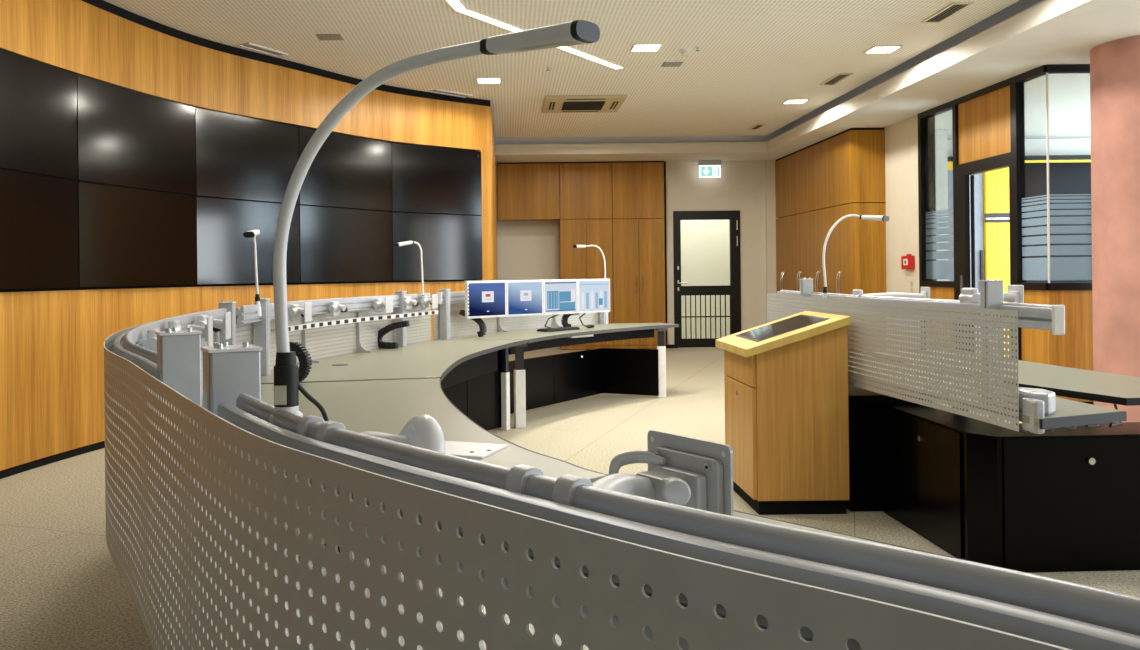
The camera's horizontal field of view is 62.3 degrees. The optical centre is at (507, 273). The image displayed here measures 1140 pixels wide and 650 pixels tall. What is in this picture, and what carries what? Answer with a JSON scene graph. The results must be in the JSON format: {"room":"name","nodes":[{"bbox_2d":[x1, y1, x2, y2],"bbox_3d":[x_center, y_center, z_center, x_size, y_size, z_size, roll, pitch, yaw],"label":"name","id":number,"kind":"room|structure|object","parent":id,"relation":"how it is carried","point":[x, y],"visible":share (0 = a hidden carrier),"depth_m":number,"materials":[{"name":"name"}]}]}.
{"room":"control room","nodes":[
{"label":"control room","id":0,"kind":"room"},
{"bbox_2d":[0,0,497,470],"bbox_3d":[-1.872,-0.370,8.200,1.679,3.170,14.589,-1,0,16],"label":"wall","id":1,"kind":"structure","parent":0,"point":[52,342],"depth_m":7.22,"materials":[{"name":"brown wood"}]},
{"bbox_2d":[0,48,77,180],"bbox_3d":[-3.144,-1.022,5.929,0.063,0.745,1.326,-1,0,9],"label":"wall screen","id":2,"kind":"object","parent":1,"relation":"attached to","point":[38,100],"visible":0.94,"depth_m":6.15,"materials":[{"name":"black glass"}]},
{"bbox_2d":[0,169,78,289],"bbox_3d":[-3.136,-0.272,5.929,0.063,0.745,1.326,-1,0,9],"label":"wall screen","id":3,"kind":"object","parent":1,"relation":"attached to","point":[39,214],"visible":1,"depth_m":6.14,"materials":[{"name":"black glass"}]},
{"bbox_2d":[0,441,104,478],"bbox_3d":[-2.395,1.248,6.294,1.669,0.055,10.628,-1,0,16],"label":"baseboard","id":4,"kind":"structure","parent":1,"relation":"attached to","point":[24,467],"depth_m":6.34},
{"bbox_2d":[76,75,195,195],"bbox_3d":[-2.852,-1.025,7.259,0.063,0.745,1.391,-1,0,16],"label":"wall screen","id":5,"kind":"object","parent":1,"relation":"attached to","point":[127,138],"visible":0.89,"depth_m":7.16,"materials":[{"name":"black glass"}]},
{"bbox_2d":[76,181,196,287],"bbox_3d":[-2.844,-0.275,7.259,0.063,0.745,1.391,-1,0,16],"label":"wall screen","id":6,"kind":"object","parent":1,"relation":"attached to","point":[127,237],"visible":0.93,"depth_m":7.15,"materials":[{"name":"black glass"}]},
{"bbox_2d":[0,106,476,291],"bbox_3d":[-2.480,-0.656,6.218,1.565,1.535,10.463,-1,0,15],"label":"trim","id":7,"kind":"structure","parent":1,"relation":"attached to","point":[87,288],"depth_m":8.31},
{"bbox_2d":[195,108,298,204],"bbox_3d":[-2.342,-1.030,8.470,0.063,0.745,1.244,-1,0,31],"label":"wall screen","id":8,"kind":"object","parent":1,"relation":"attached to","point":[238,157],"visible":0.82,"depth_m":8.38,"materials":[{"name":"black glass"}]},
{"bbox_2d":[196,197,299,284],"bbox_3d":[-2.334,-0.280,8.470,0.063,0.745,1.244,-1,0,31],"label":"wall screen","id":9,"kind":"object","parent":1,"relation":"attached to","point":[224,255],"visible":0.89,"depth_m":8.32,"materials":[{"name":"black glass"}]},
{"bbox_2d":[81,0,489,105],"bbox_3d":[-2.429,-1.987,6.294,1.669,0.075,10.628,-1,0,16],"label":"trim","id":10,"kind":"structure","parent":1,"relation":"attached to","point":[101,4],"depth_m":8.64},
{"bbox_2d":[297,127,391,211],"bbox_3d":[-1.650,-1.037,9.586,0.063,0.745,1.373,-1,0,33],"label":"wall screen","id":11,"kind":"object","parent":1,"relation":"attached to","point":[347,172],"visible":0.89,"depth_m":9.58,"materials":[{"name":"black glass"}]},
{"bbox_2d":[299,205,392,282],"bbox_3d":[-1.642,-0.287,9.586,0.063,0.745,1.373,-1,0,33],"label":"wall screen","id":12,"kind":"object","parent":1,"relation":"attached to","point":[337,244],"visible":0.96,"depth_m":9.52,"materials":[{"name":"black glass"}]},
{"bbox_2d":[392,143,481,215],"bbox_3d":[-0.796,-1.046,10.580,1.259,0.745,0.073,-1,0,-41],"label":"wall screen","id":13,"kind":"object","parent":1,"relation":"attached to","point":[425,179],"visible":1,"depth_m":10.54,"materials":[{"name":"black glass"}]},
{"bbox_2d":[392,212,482,280],"bbox_3d":[-0.792,-0.296,10.584,1.259,0.745,0.063,-1,0,-41],"label":"wall screen","id":14,"kind":"object","parent":1,"relation":"attached to","point":[451,245],"visible":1,"depth_m":10.54,"materials":[{"name":"black glass"}]},
{"bbox_2d":[495,142,766,154],"bbox_3d":[1.700,-1.895,14.265,4.440,0.155,0.030,-1,0,0],"label":"trim","id":15,"kind":"structure","parent":1,"relation":"attached to","point":[703,147],"depth_m":14.25,"materials":[{"name":"white paint"}]},
{"bbox_2d":[104,0,1019,137],"bbox_3d":[-0.152,-2.074,5.125,8.140,0.050,18.250,-1,0,0],"label":"ceiling","id":16,"kind":"structure","parent":0,"point":[754,56],"depth_m":8.52,"materials":[{"name":"paint"}]},
{"bbox_2d":[237,43,287,56],"bbox_3d":[-2.211,-2.021,8.495,0.142,0.012,0.492,-1,0,29],"label":"ceiling vent","id":17,"kind":"object","parent":16,"relation":"in","point":[251,46],"visible":1,"depth_m":8.49,"materials":[{"name":"white metal"}]},
{"bbox_2d":[316,34,343,39],"bbox_3d":[-1.529,-2.030,8.075,0.205,0.008,0.190,-1,0,0],"label":"ceiling plate","id":18,"kind":"object","parent":16,"relation":"attached to","point":[320,36],"visible":1,"depth_m":8.05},
{"bbox_2d":[429,89,472,97],"bbox_3d":[-0.641,-2.037,10.645,0.530,0.012,0.142,-1,0,-44],"label":"ceiling vent","id":19,"kind":"object","parent":16,"relation":"in","point":[438,91],"visible":1,"depth_m":10.64,"materials":[{"name":"white metal"}]},
{"bbox_2d":[445,0,524,31],"bbox_3d":[-0.195,-2.043,7.469,0.222,0.010,1.068,-1,0,28],"label":"recessed light","id":20,"kind":"object","parent":16,"relation":"in","point":[459,6],"depth_m":7.47,"materials":[{"name":"white plastic"}]},
{"bbox_2d":[476,77,500,83],"bbox_3d":[-0.202,-2.042,9.950,0.260,0.012,0.260,-1,0,0],"label":"recessed light","id":21,"kind":"object","parent":16,"relation":"in","point":[487,80],"visible":1,"depth_m":9.94,"materials":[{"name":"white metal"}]},
{"bbox_2d":[478,79,499,82],"bbox_3d":[-0.202,-2.043,9.950,0.230,0.006,0.230,-1,0,0],"label":"diffuser","id":22,"kind":"object","parent":21,"relation":"attached to","point":[479,80],"depth_m":9.96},
{"bbox_2d":[542,95,626,112],"bbox_3d":[0.904,-2.037,11.340,0.950,0.046,1.000,-1,0,0],"label":"air conditioner","id":23,"kind":"object","parent":16,"relation":"attached to","point":[552,103],"visible":1,"depth_m":11.17,"materials":[{"name":"beige metal"}]},
{"bbox_2d":[561,101,605,109],"bbox_3d":[0.904,-2.022,11.340,0.490,0.008,0.560,-1,0,0],"label":"grille","id":24,"kind":"object","parent":23,"relation":"attached to","point":[565,105],"depth_m":11.28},
{"bbox_2d":[557,46,624,68],"bbox_3d":[0.804,-2.054,8.943,0.255,0.010,1.105,-1,0,28],"label":"recessed light","id":25,"kind":"object","parent":16,"relation":"in","point":[568,49],"depth_m":8.93,"materials":[{"name":"white plastic"}]},
{"bbox_2d":[630,43,662,51],"bbox_3d":[1.258,-2.057,8.560,0.260,0.012,0.260,-1,0,0],"label":"recessed light","id":26,"kind":"object","parent":16,"relation":"in","point":[643,47],"visible":1,"depth_m":8.55,"materials":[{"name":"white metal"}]},
{"bbox_2d":[632,45,659,50],"bbox_3d":[1.258,-2.058,8.560,0.230,0.006,0.230,-1,0,0],"label":"diffuser","id":27,"kind":"object","parent":26,"relation":"attached to","point":[635,47],"depth_m":8.56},
{"bbox_2d":[661,62,682,66],"bbox_3d":[1.618,-2.063,9.273,0.190,0.008,0.185,-1,0,0],"label":"ceiling plate","id":28,"kind":"object","parent":16,"relation":"attached to","point":[665,64],"visible":1,"depth_m":9.26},
{"bbox_2d":[495,0,1043,144],"bbox_3d":[1.918,-2.120,5.350,4.880,0.500,18.700,-1,0,0],"label":"trim","id":29,"kind":"structure","parent":16,"relation":"attached to","point":[1012,10],"depth_m":12.81,"materials":[{"name":"white paint"}]},
{"bbox_2d":[782,99,809,103],"bbox_3d":[3.478,-2.081,11.370,0.260,0.012,0.260,-1,0,0],"label":"recessed light","id":30,"kind":"object","parent":16,"relation":"in","point":[788,101],"visible":1,"depth_m":11.36,"materials":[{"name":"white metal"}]},
{"bbox_2d":[820,73,852,84],"bbox_3d":[3.516,-2.080,10.070,0.155,0.014,0.580,-1,0,0],"label":"ceiling vent","id":31,"kind":"object","parent":16,"relation":"in","point":[839,77],"visible":1,"depth_m":10.04,"materials":[{"name":"white plastic"}]},
{"bbox_2d":[863,45,901,53],"bbox_3d":[3.478,-2.081,8.730,0.260,0.012,0.260,-1,0,0],"label":"recessed light","id":32,"kind":"object","parent":16,"relation":"in","point":[883,48],"visible":1,"depth_m":8.72,"materials":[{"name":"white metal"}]},
{"bbox_2d":[866,47,897,52],"bbox_3d":[3.478,-2.082,8.730,0.230,0.006,0.230,-1,0,0],"label":"diffuser","id":33,"kind":"object","parent":32,"relation":"attached to","point":[873,49],"depth_m":8.73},
{"bbox_2d":[921,2,973,22],"bbox_3d":[3.498,-2.080,7.500,0.160,0.014,0.560,-1,0,0],"label":"ceiling vent","id":34,"kind":"object","parent":16,"relation":"in","point":[953,8],"visible":1,"depth_m":7.48,"materials":[{"name":"white plastic"}]},
{"bbox_2d":[0,347,1139,649],"bbox_3d":[2.663,1.272,7.000,13.700,0.100,22.000,-1,0,0],"label":"floor","id":35,"kind":"structure","parent":0,"point":[62,587],"depth_m":4.86,"materials":[{"name":"grey carpet"}]},
{"bbox_2d":[105,301,607,552],"bbox_3d":[-0.595,0.665,3.214,1.289,1.142,3.187,-1,0,-15],"label":"console desk","id":36,"kind":"object","parent":35,"relation":"on","point":[384,406],"visible":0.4,"depth_m":3.31,"materials":[{"name":"silver metal"}]},
{"bbox_2d":[144,324,190,351],"bbox_3d":[-1.028,0.211,2.843,0.125,0.110,0.139,-1,0,-15],"label":"bracket","id":37,"kind":"object","parent":36,"relation":"attached to","point":[150,343],"visible":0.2,"depth_m":2.77,"materials":[{"name":"grey metal"}]},
{"bbox_2d":[168,316,212,345],"bbox_3d":[-1.110,0.207,3.275,0.145,0.110,0.108,-1,0,-10],"label":"bracket","id":38,"kind":"object","parent":36,"relation":"attached to","point":[207,331],"visible":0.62,"depth_m":3.26,"materials":[{"name":"grey metal"}]},
{"bbox_2d":[195,312,230,339],"bbox_3d":[-1.201,0.213,3.836,0.125,0.110,0.139,-1,0,-6],"label":"bracket","id":39,"kind":"object","parent":36,"relation":"attached to","point":[225,324],"visible":0.76,"depth_m":3.80,"materials":[{"name":"grey metal"}]},
{"bbox_2d":[289,341,311,382],"bbox_3d":[-1.032,0.438,4.600,0.138,0.208,0.059,-1,0,0],"label":"chain","id":40,"kind":"object","parent":36,"relation":"on","point":[302,353],"visible":0.62,"depth_m":4.58,"materials":[{"name":"plastic"}]},
{"bbox_2d":[201,378,606,550],"bbox_3d":[-0.604,0.550,3.255,1.272,0.028,2.922,-1,0,-15],"label":"countertop","id":41,"kind":"structure","parent":36,"relation":"on","point":[384,406],"depth_m":3.65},
{"bbox_2d":[236,290,525,430],"bbox_3d":[-0.652,0.689,6.099,1.061,1.135,3.140,-1,0,11],"label":"console desk","id":42,"kind":"object","parent":35,"relation":"on","point":[474,375],"visible":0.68,"depth_m":6.34,"materials":[{"name":"silver metal"}]},
{"bbox_2d":[243,229,261,315],"bbox_3d":[-1.325,-0.004,4.888,0.060,0.455,0.164,-1,0,0],"label":"lamp","id":43,"kind":"object","parent":42,"relation":"on","point":[252,233],"visible":0.99,"depth_m":4.94,"materials":[{"name":"white metal"}]},
{"bbox_2d":[288,302,311,321],"bbox_3d":[-1.193,0.223,5.414,0.105,0.110,0.139,-1,0,9],"label":"bracket","id":44,"kind":"object","parent":42,"relation":"attached to","point":[295,311],"visible":1,"depth_m":5.38,"materials":[{"name":"grey metal"}]},
{"bbox_2d":[328,301,347,316],"bbox_3d":[-1.071,0.224,5.975,0.096,0.095,0.139,-1,0,15],"label":"bracket","id":45,"kind":"object","parent":42,"relation":"attached to","point":[335,307],"visible":1,"depth_m":5.94,"materials":[{"name":"grey metal"}]},
{"bbox_2d":[373,297,392,312],"bbox_3d":[-0.866,0.219,6.563,0.105,0.110,0.139,-1,0,22],"label":"bracket","id":46,"kind":"object","parent":42,"relation":"attached to","point":[379,304],"visible":1,"depth_m":6.53,"materials":[{"name":"grey metal"}]},
{"bbox_2d":[261,340,521,383],"bbox_3d":[-0.655,0.551,6.067,1.045,0.028,3.070,-1,0,11],"label":"countertop","id":47,"kind":"structure","parent":42,"relation":"on","point":[426,359],"depth_m":5.68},
{"bbox_2d":[375,320,409,348],"bbox_3d":[-0.835,0.438,6.750,0.255,0.201,0.059,-1,0,0],"label":"chain","id":48,"kind":"object","parent":42,"relation":"on","point":[385,345],"visible":0.99,"depth_m":6.73,"materials":[{"name":"plastic"}]},
{"bbox_2d":[395,241,425,309],"bbox_3d":[-0.749,0.014,7.227,0.229,0.537,0.070,-1,0,-22],"label":"lamp","id":49,"kind":"object","parent":42,"relation":"attached to","point":[399,244],"visible":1,"depth_m":7.24,"materials":[{"name":"white metal"}]},
{"bbox_2d":[403,297,418,309],"bbox_3d":[-0.714,0.220,6.955,0.096,0.095,0.139,-1,0,20],"label":"bracket","id":50,"kind":"object","parent":42,"relation":"attached to","point":[407,301],"visible":1,"depth_m":6.92,"materials":[{"name":"grey metal"}]},
{"bbox_2d":[420,294,437,308],"bbox_3d":[-0.604,0.216,7.256,0.105,0.110,0.139,-1,0,19],"label":"bracket","id":51,"kind":"object","parent":42,"relation":"attached to","point":[425,301],"visible":1,"depth_m":7.22,"materials":[{"name":"grey metal"}]},
{"bbox_2d":[433,288,678,427],"bbox_3d":[0.528,0.677,8.674,0.859,1.135,3.079,-1,0,38],"label":"console desk","id":52,"kind":"object","parent":35,"relation":"on","point":[536,382],"visible":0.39,"depth_m":8.93,"materials":[{"name":"silver metal"}]},
{"bbox_2d":[459,310,486,336],"bbox_3d":[-0.294,0.418,7.899,0.248,0.226,0.086,-1,0,24],"label":"chain","id":53,"kind":"object","parent":52,"relation":"on","point":[480,322],"visible":0.7,"depth_m":7.86,"materials":[{"name":"plastic"}]},
{"bbox_2d":[465,280,505,318],"bbox_3d":[-0.247,0.217,7.967,0.414,0.312,0.243,-1,0,-39],"label":"monitor","id":54,"kind":"object","parent":52,"relation":"attached to","point":[483,299],"visible":1,"depth_m":7.86,"materials":[{"name":"white plastic"}]},
{"bbox_2d":[506,280,542,316],"bbox_3d":[0.036,0.214,8.280,0.414,0.312,0.373,-1,0,-39],"label":"monitor","id":55,"kind":"object","parent":52,"relation":"attached to","point":[523,297],"visible":0.92,"depth_m":8.13,"materials":[{"name":"white plastic"}]},
{"bbox_2d":[438,323,672,342],"bbox_3d":[0.531,0.538,8.673,0.842,0.028,3.075,-1,0,38],"label":"countertop","id":56,"kind":"structure","parent":52,"relation":"on","point":[525,334],"depth_m":8.36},
{"bbox_2d":[537,327,579,331],"bbox_3d":[0.465,0.513,8.660,0.140,0.023,0.450,-1,0,44],"label":"keyboard","id":57,"kind":"object","parent":52,"relation":"on","point":[556,328],"visible":1,"depth_m":8.58,"materials":[{"name":"black plastic"}]},
{"bbox_2d":[543,279,577,314],"bbox_3d":[0.324,0.211,8.586,0.414,0.312,0.485,-1,0,-39],"label":"monitor","id":58,"kind":"object","parent":52,"relation":"attached to","point":[560,296],"visible":0.94,"depth_m":8.39,"materials":[{"name":"white plastic"}]},
{"bbox_2d":[561,313,579,326],"bbox_3d":[0.590,0.432,8.900,0.174,0.180,0.063,-1,0,0],"label":"chain","id":59,"kind":"object","parent":52,"relation":"hanging from","point":[564,321],"visible":0.7,"depth_m":8.88,"materials":[{"name":"plastic"}]},
{"bbox_2d":[573,245,605,278],"bbox_3d":[0.824,-0.032,9.482,0.345,0.516,0.089,-1,0,-16],"label":"lamp","id":60,"kind":"object","parent":52,"relation":"attached to","point":[574,246],"visible":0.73,"depth_m":9.49,"materials":[{"name":"white metal"}]},
{"bbox_2d":[577,279,609,312],"bbox_3d":[0.621,0.207,8.884,0.414,0.312,0.573,-1,0,-39],"label":"monitor","id":61,"kind":"object","parent":52,"relation":"attached to","point":[593,294],"visible":0.92,"depth_m":8.65,"materials":[{"name":"white plastic"}]},
{"bbox_2d":[558,163,613,349],"bbox_3d":[1.272,-0.278,15.447,0.850,3.030,0.546,-1,0,0],"label":"tall cabinet","id":62,"kind":"object","parent":35,"relation":"on","point":[585,189],"visible":0.72,"depth_m":15.22,"materials":[{"name":"brown wood"}]},
{"bbox_2d":[104,342,1139,649],"bbox_3d":[0.446,0.342,1.230,1.462,0.517,3.556,-1,0,-38],"label":"console desk","id":63,"kind":"object","parent":35,"relation":"on","point":[436,553],"visible":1,"depth_m":0.70,"materials":[{"name":"silver metal"}]},
{"bbox_2d":[297,415,324,436],"bbox_3d":[-0.200,0.166,0.958,0.025,0.040,0.017,-1,0,-34],"label":"clamp","id":64,"kind":"object","parent":63,"relation":"attached to","point":[303,424],"visible":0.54,"depth_m":0.95,"materials":[{"name":"grey metal"}]},
{"bbox_2d":[316,421,345,442],"bbox_3d":[-0.173,0.165,0.920,0.025,0.040,0.017,-1,0,-37],"label":"clamp","id":65,"kind":"object","parent":63,"relation":"attached to","point":[323,429],"visible":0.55,"depth_m":0.91,"materials":[{"name":"grey metal"}]},
{"bbox_2d":[360,414,507,459],"bbox_3d":[-0.117,0.188,1.036,0.232,0.067,0.108,-1,0,0],"label":"monitor mount","id":66,"kind":"object","parent":63,"relation":"attached to","point":[422,431],"visible":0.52,"depth_m":1.02,"materials":[{"name":"grey metal"}]},
{"bbox_2d":[270,20,599,423],"bbox_3d":[-0.084,-0.023,0.992,0.388,0.447,0.072,-1,0,25],"label":"lamp","id":67,"kind":"object","parent":63,"relation":"attached to","point":[287,386],"visible":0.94,"depth_m":1.03,"materials":[{"name":"white metal"}]},
{"bbox_2d":[513,42,580,51],"bbox_3d":[0.037,-0.225,0.933,0.081,0.006,0.015,-1,0,44],"label":"diffuser","id":68,"kind":"object","parent":67,"relation":"attached to","point":[517,46],"depth_m":0.93,"materials":[{"name":"white plastic"}]},
{"bbox_2d":[506,464,543,493],"bbox_3d":[0.013,0.163,0.699,0.025,0.040,0.017,-1,0,-42],"label":"clamp","id":69,"kind":"object","parent":63,"relation":"attached to","point":[516,479],"visible":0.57,"depth_m":0.69,"materials":[{"name":"grey metal"}]},
{"bbox_2d":[552,474,592,505],"bbox_3d":[0.046,0.163,0.662,0.025,0.040,0.017,-1,0,-42],"label":"clamp","id":70,"kind":"object","parent":63,"relation":"attached to","point":[564,488],"visible":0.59,"depth_m":0.66,"materials":[{"name":"grey metal"}]},
{"bbox_2d":[592,430,733,515],"bbox_3d":[0.089,0.203,0.779,0.122,0.109,0.228,-1,0,43],"label":"monitor mount","id":71,"kind":"object","parent":63,"relation":"attached to","point":[682,470],"visible":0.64,"depth_m":0.81,"materials":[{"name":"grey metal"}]},
{"bbox_2d":[612,162,665,348],"bbox_3d":[2.121,-0.287,15.447,0.848,3.030,0.546,-1,0,0],"label":"tall cabinet","id":72,"kind":"object","parent":35,"relation":"on","point":[638,226],"visible":0.94,"depth_m":15.22,"materials":[{"name":"brown wood"}]},
{"bbox_2d":[497,161,663,163],"bbox_3d":[1.176,-1.802,15.475,2.710,0.020,0.450,-1,0,0],"label":"cap","id":73,"kind":"object","parent":72,"relation":"on","point":[607,161],"visible":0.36,"depth_m":15.25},
{"bbox_2d":[716,311,849,514],"bbox_3d":[1.475,0.727,5.115,0.529,1.015,0.710,-1,0,0],"label":"lectern","id":74,"kind":"object","parent":35,"relation":"on","point":[786,380],"visible":0.97,"depth_m":4.79,"materials":[{"name":"brown wood"}]},
{"bbox_2d":[775,155,791,293],"bbox_3d":[4.548,-0.308,14.857,0.474,3.020,0.843,-1,0,0],"label":"tall cabinet","id":75,"kind":"object","parent":35,"relation":"on","point":[783,166],"visible":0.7,"depth_m":14.83,"materials":[{"name":"brown wood"}]},
{"bbox_2d":[791,148,810,312],"bbox_3d":[4.548,-0.308,14.011,0.474,3.020,0.843,-1,0,0],"label":"tall cabinet","id":76,"kind":"object","parent":35,"relation":"on","point":[800,211],"visible":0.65,"depth_m":14.00,"materials":[{"name":"brown wood"}]},
{"bbox_2d":[808,140,829,311],"bbox_3d":[4.548,-0.308,13.166,0.474,3.020,0.843,-1,0,0],"label":"tall cabinet","id":77,"kind":"object","parent":35,"relation":"on","point":[819,207],"visible":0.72,"depth_m":13.16,"materials":[{"name":"brown wood"}]},
{"bbox_2d":[828,130,885,351],"bbox_3d":[4.548,-0.308,12.322,0.474,3.020,0.843,-1,0,0],"label":"tall cabinet","id":78,"kind":"object","parent":35,"relation":"on","point":[856,158],"visible":0.75,"depth_m":11.90,"materials":[{"name":"brown wood"}]},
{"bbox_2d":[776,127,884,160],"bbox_3d":[4.561,-1.833,13.595,0.420,0.030,3.370,-1,0,0],"label":"cap","id":79,"kind":"object","parent":78,"relation":"on","point":[882,128],"visible":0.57,"depth_m":12.51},
{"bbox_2d":[846,380,934,511],"bbox_3d":[1.990,0.929,5.373,0.440,0.600,1.054,-1,0,0],"label":"panel","id":80,"kind":"object","parent":35,"relation":"on","point":[865,407],"visible":0.33,"depth_m":4.85,"materials":[{"name":"black laminate"}]},
{"bbox_2d":[935,130,948,280],"bbox_3d":[5.607,-0.336,12.225,0.220,3.055,0.050,-1,0,0],"label":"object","id":81,"kind":"object","parent":35,"relation":"on","point":[941,170],"visible":0.24,"depth_m":12.20,"materials":[{"name":"glass"}]},
{"bbox_2d":[767,278,1139,433],"bbox_3d":[2.449,0.619,4.894,1.355,1.208,3.211,-1,0,0],"label":"console desk","id":82,"kind":"object","parent":35,"relation":"on","point":[986,382],"visible":0.68,"depth_m":3.98,"materials":[{"name":"silver metal"}]},
{"bbox_2d":[822,214,888,306],"bbox_3d":[1.986,-0.076,5.373,0.364,0.530,0.119,-1,0,23],"label":"lamp","id":83,"kind":"object","parent":82,"relation":"attached to","point":[861,217],"visible":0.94,"depth_m":5.39,"materials":[{"name":"white metal"}]},
{"bbox_2d":[851,287,929,305],"bbox_3d":[2.034,0.129,5.008,0.385,0.110,0.108,-1,0,0],"label":"monitor mount","id":84,"kind":"object","parent":82,"relation":"attached to","point":[925,291],"visible":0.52,"depth_m":4.99,"materials":[{"name":"grey metal"}]},
{"bbox_2d":[849,347,1120,426],"bbox_3d":[2.069,0.523,4.900,0.573,0.030,3.199,-1,0,0],"label":"countertop","id":85,"kind":"structure","parent":82,"relation":"on","point":[1064,407],"depth_m":3.55,"materials":[{"name":"laminate"}]},
{"bbox_2d":[959,285,1023,302],"bbox_3d":[2.015,0.104,3.924,0.225,0.110,0.108,-1,0,-5],"label":"monitor mount","id":86,"kind":"object","parent":82,"relation":"attached to","point":[1015,293],"visible":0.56,"depth_m":3.91,"materials":[{"name":"grey metal"}]},
{"bbox_2d":[873,351,1139,405],"bbox_3d":[2.642,0.516,4.989,0.751,0.032,2.361,-1,0,-5],"label":"countertop","id":87,"kind":"structure","parent":82,"relation":"on","point":[1030,373],"depth_m":4.42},
{"bbox_2d":[1016,404,1122,435],"bbox_3d":[2.206,0.583,3.700,0.569,0.097,0.306,-1,0,0],"label":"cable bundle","id":88,"kind":"object","parent":82,"relation":"attached to","point":[1115,405],"visible":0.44,"depth_m":3.64,"materials":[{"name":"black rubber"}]},
{"bbox_2d":[983,167,1009,357],"bbox_3d":[6.739,-0.181,13.010,0.420,2.720,0.370,-1,0,0],"label":"locker","id":89,"kind":"object","parent":35,"relation":"on","point":[996,182],"visible":0.46,"depth_m":12.84,"materials":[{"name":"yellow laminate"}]},
{"bbox_2d":[883,403,1139,572],"bbox_3d":[2.509,0.944,4.336,1.202,0.560,0.988,-1,0,0],"label":"base cabinet","id":90,"kind":"object","parent":35,"relation":"on","point":[1062,500],"visible":0.86,"depth_m":3.86,"materials":[{"name":"black laminate"}]},
{"bbox_2d":[1025,160,1091,282],"bbox_3d":[8.168,-0.196,13.018,2.420,2.720,0.355,-1,0,0],"label":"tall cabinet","id":91,"kind":"object","parent":35,"relation":"on","point":[1065,176],"visible":0.02,"depth_m":12.86,"materials":[{"name":"grey glass"}]},
{"bbox_2d":[1090,35,1139,421],"bbox_3d":[5.237,-0.330,7.600,0.880,3.050,0.880,-1,0,0],"label":"column","id":92,"kind":"structure","parent":35,"relation":"on","point":[1115,64],"depth_m":7.45,"materials":[{"name":"paint"}]},
{"bbox_2d":[496,161,775,347],"bbox_3d":[2.047,-0.296,15.620,4.700,3.050,0.480,-1,0,0],"label":"wall","id":93,"kind":"structure","parent":0,"point":[526,250],"depth_m":15.38,"materials":[{"name":"beige paint"}]},
{"bbox_2d":[497,163,559,220],"bbox_3d":[0.331,-1.329,15.470,1.006,0.908,0.500,-1,0,0],"label":"upper cabinet","id":94,"kind":"object","parent":93,"relation":"attached to","point":[525,192],"visible":1,"depth_m":15.22,"materials":[{"name":"brown wood"}]},
{"bbox_2d":[673,210,740,347],"bbox_3d":[3.256,0.096,15.362,1.090,2.240,0.156,-1,0,0],"label":"door","id":95,"kind":"structure","parent":93,"relation":"in","point":[734,289],"depth_m":15.34,"materials":[{"name":"black paint"}]},
{"bbox_2d":[765,160,776,322],"bbox_3d":[4.287,-0.320,15.330,0.140,3.050,0.100,-1,0,0],"label":"pilaster","id":96,"kind":"object","parent":93,"relation":"attached to","point":[770,206],"visible":0.64,"depth_m":15.28,"materials":[{"name":"beige paint"}]},
{"bbox_2d":[681,218,776,338],"bbox_3d":[3.495,-0.462,16.550,4.000,3.350,1.900,-1,0,0],"label":"wall","id":97,"kind":"structure","parent":0,"point":[705,244],"depth_m":17.40,"materials":[{"name":"beige paint"}]},
{"bbox_2d":[496,0,1139,165],"bbox_3d":[6.289,-1.891,6.392,9.481,0.050,21.706,-1,0,-14],"label":"ceiling","id":98,"kind":"structure","parent":0,"point":[1069,38],"depth_m":9.48,"materials":[{"name":"white paint"}]},
{"bbox_2d":[698,160,720,177],"bbox_3d":[3.267,-1.694,15.210,0.354,0.280,0.080,-1,0,0],"label":"exit sign","id":99,"kind":"object","parent":98,"relation":"attached to","point":[707,168],"visible":1,"depth_m":15.19,"materials":[{"name":"plastic"}]},
{"bbox_2d":[767,0,1093,151],"bbox_3d":[3.935,-1.919,5.140,0.030,0.155,18.280,-1,0,0],"label":"ceiling bulkhead","id":100,"kind":"structure","parent":98,"relation":"attached to","point":[1045,11],"depth_m":8.42,"materials":[{"name":"white paint"}]},
{"bbox_2d":[883,85,1092,400],"bbox_3d":[5.009,-0.328,12.125,0.445,3.050,7.550,-1,0,0],"label":"wall","id":101,"kind":"structure","parent":0,"point":[984,120],"depth_m":9.69,"materials":[{"name":"paint"}]},
{"bbox_2d":[901,254,914,268],"bbox_3d":[4.758,-0.140,11.190,0.062,0.180,0.260,-1,0,0],"label":"fire alarm","id":102,"kind":"object","parent":101,"relation":"attached to","point":[908,261],"visible":1,"depth_m":11.13,"materials":[{"name":"red plastic"}]},
{"bbox_2d":[918,100,958,349],"bbox_3d":[4.807,-0.326,10.445,0.080,3.050,0.920,-1,0,0],"label":"window","id":103,"kind":"structure","parent":101,"relation":"in","point":[946,269],"depth_m":10.64,"materials":[{"name":"black paint"}]},
{"bbox_2d":[955,78,1012,357],"bbox_3d":[4.802,-0.325,9.443,0.090,3.050,1.085,-1,0,0],"label":"door frame","id":104,"kind":"structure","parent":101,"relation":"in","point":[1001,161],"depth_m":9.80,"materials":[{"name":"black paint"}]},
{"bbox_2d":[1010,64,1092,403],"bbox_3d":[5.037,-0.328,8.610,0.540,3.050,0.580,-1,0,0],"label":"window","id":105,"kind":"structure","parent":101,"relation":"in","point":[1048,268],"depth_m":8.43,"materials":[{"name":"black paint"}]},
{"bbox_2d":[947,138,1090,155],"bbox_3d":[7.196,-0.426,10.850,4.600,3.200,4.900,-1,0,0],"label":"wall","id":106,"kind":"structure","parent":0,"point":[1032,146],"depth_m":13.20,"materials":[{"name":"white paint"}]},
{"bbox_2d":[947,162,983,352],"bbox_3d":[6.261,-0.176,13.020,0.525,2.720,0.340,-1,0,0],"label":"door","id":107,"kind":"structure","parent":106,"relation":"in","point":[978,178],"depth_m":12.88,"materials":[{"name":"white paint"}]},
{"bbox_2d":[947,155,1090,161],"bbox_3d":[7.699,-1.593,13.072,3.330,0.075,0.245,-1,0,0],"label":"beam","id":108,"kind":"structure","parent":106,"relation":"attached to","point":[1031,157],"depth_m":12.95,"materials":[{"name":"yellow paint"}]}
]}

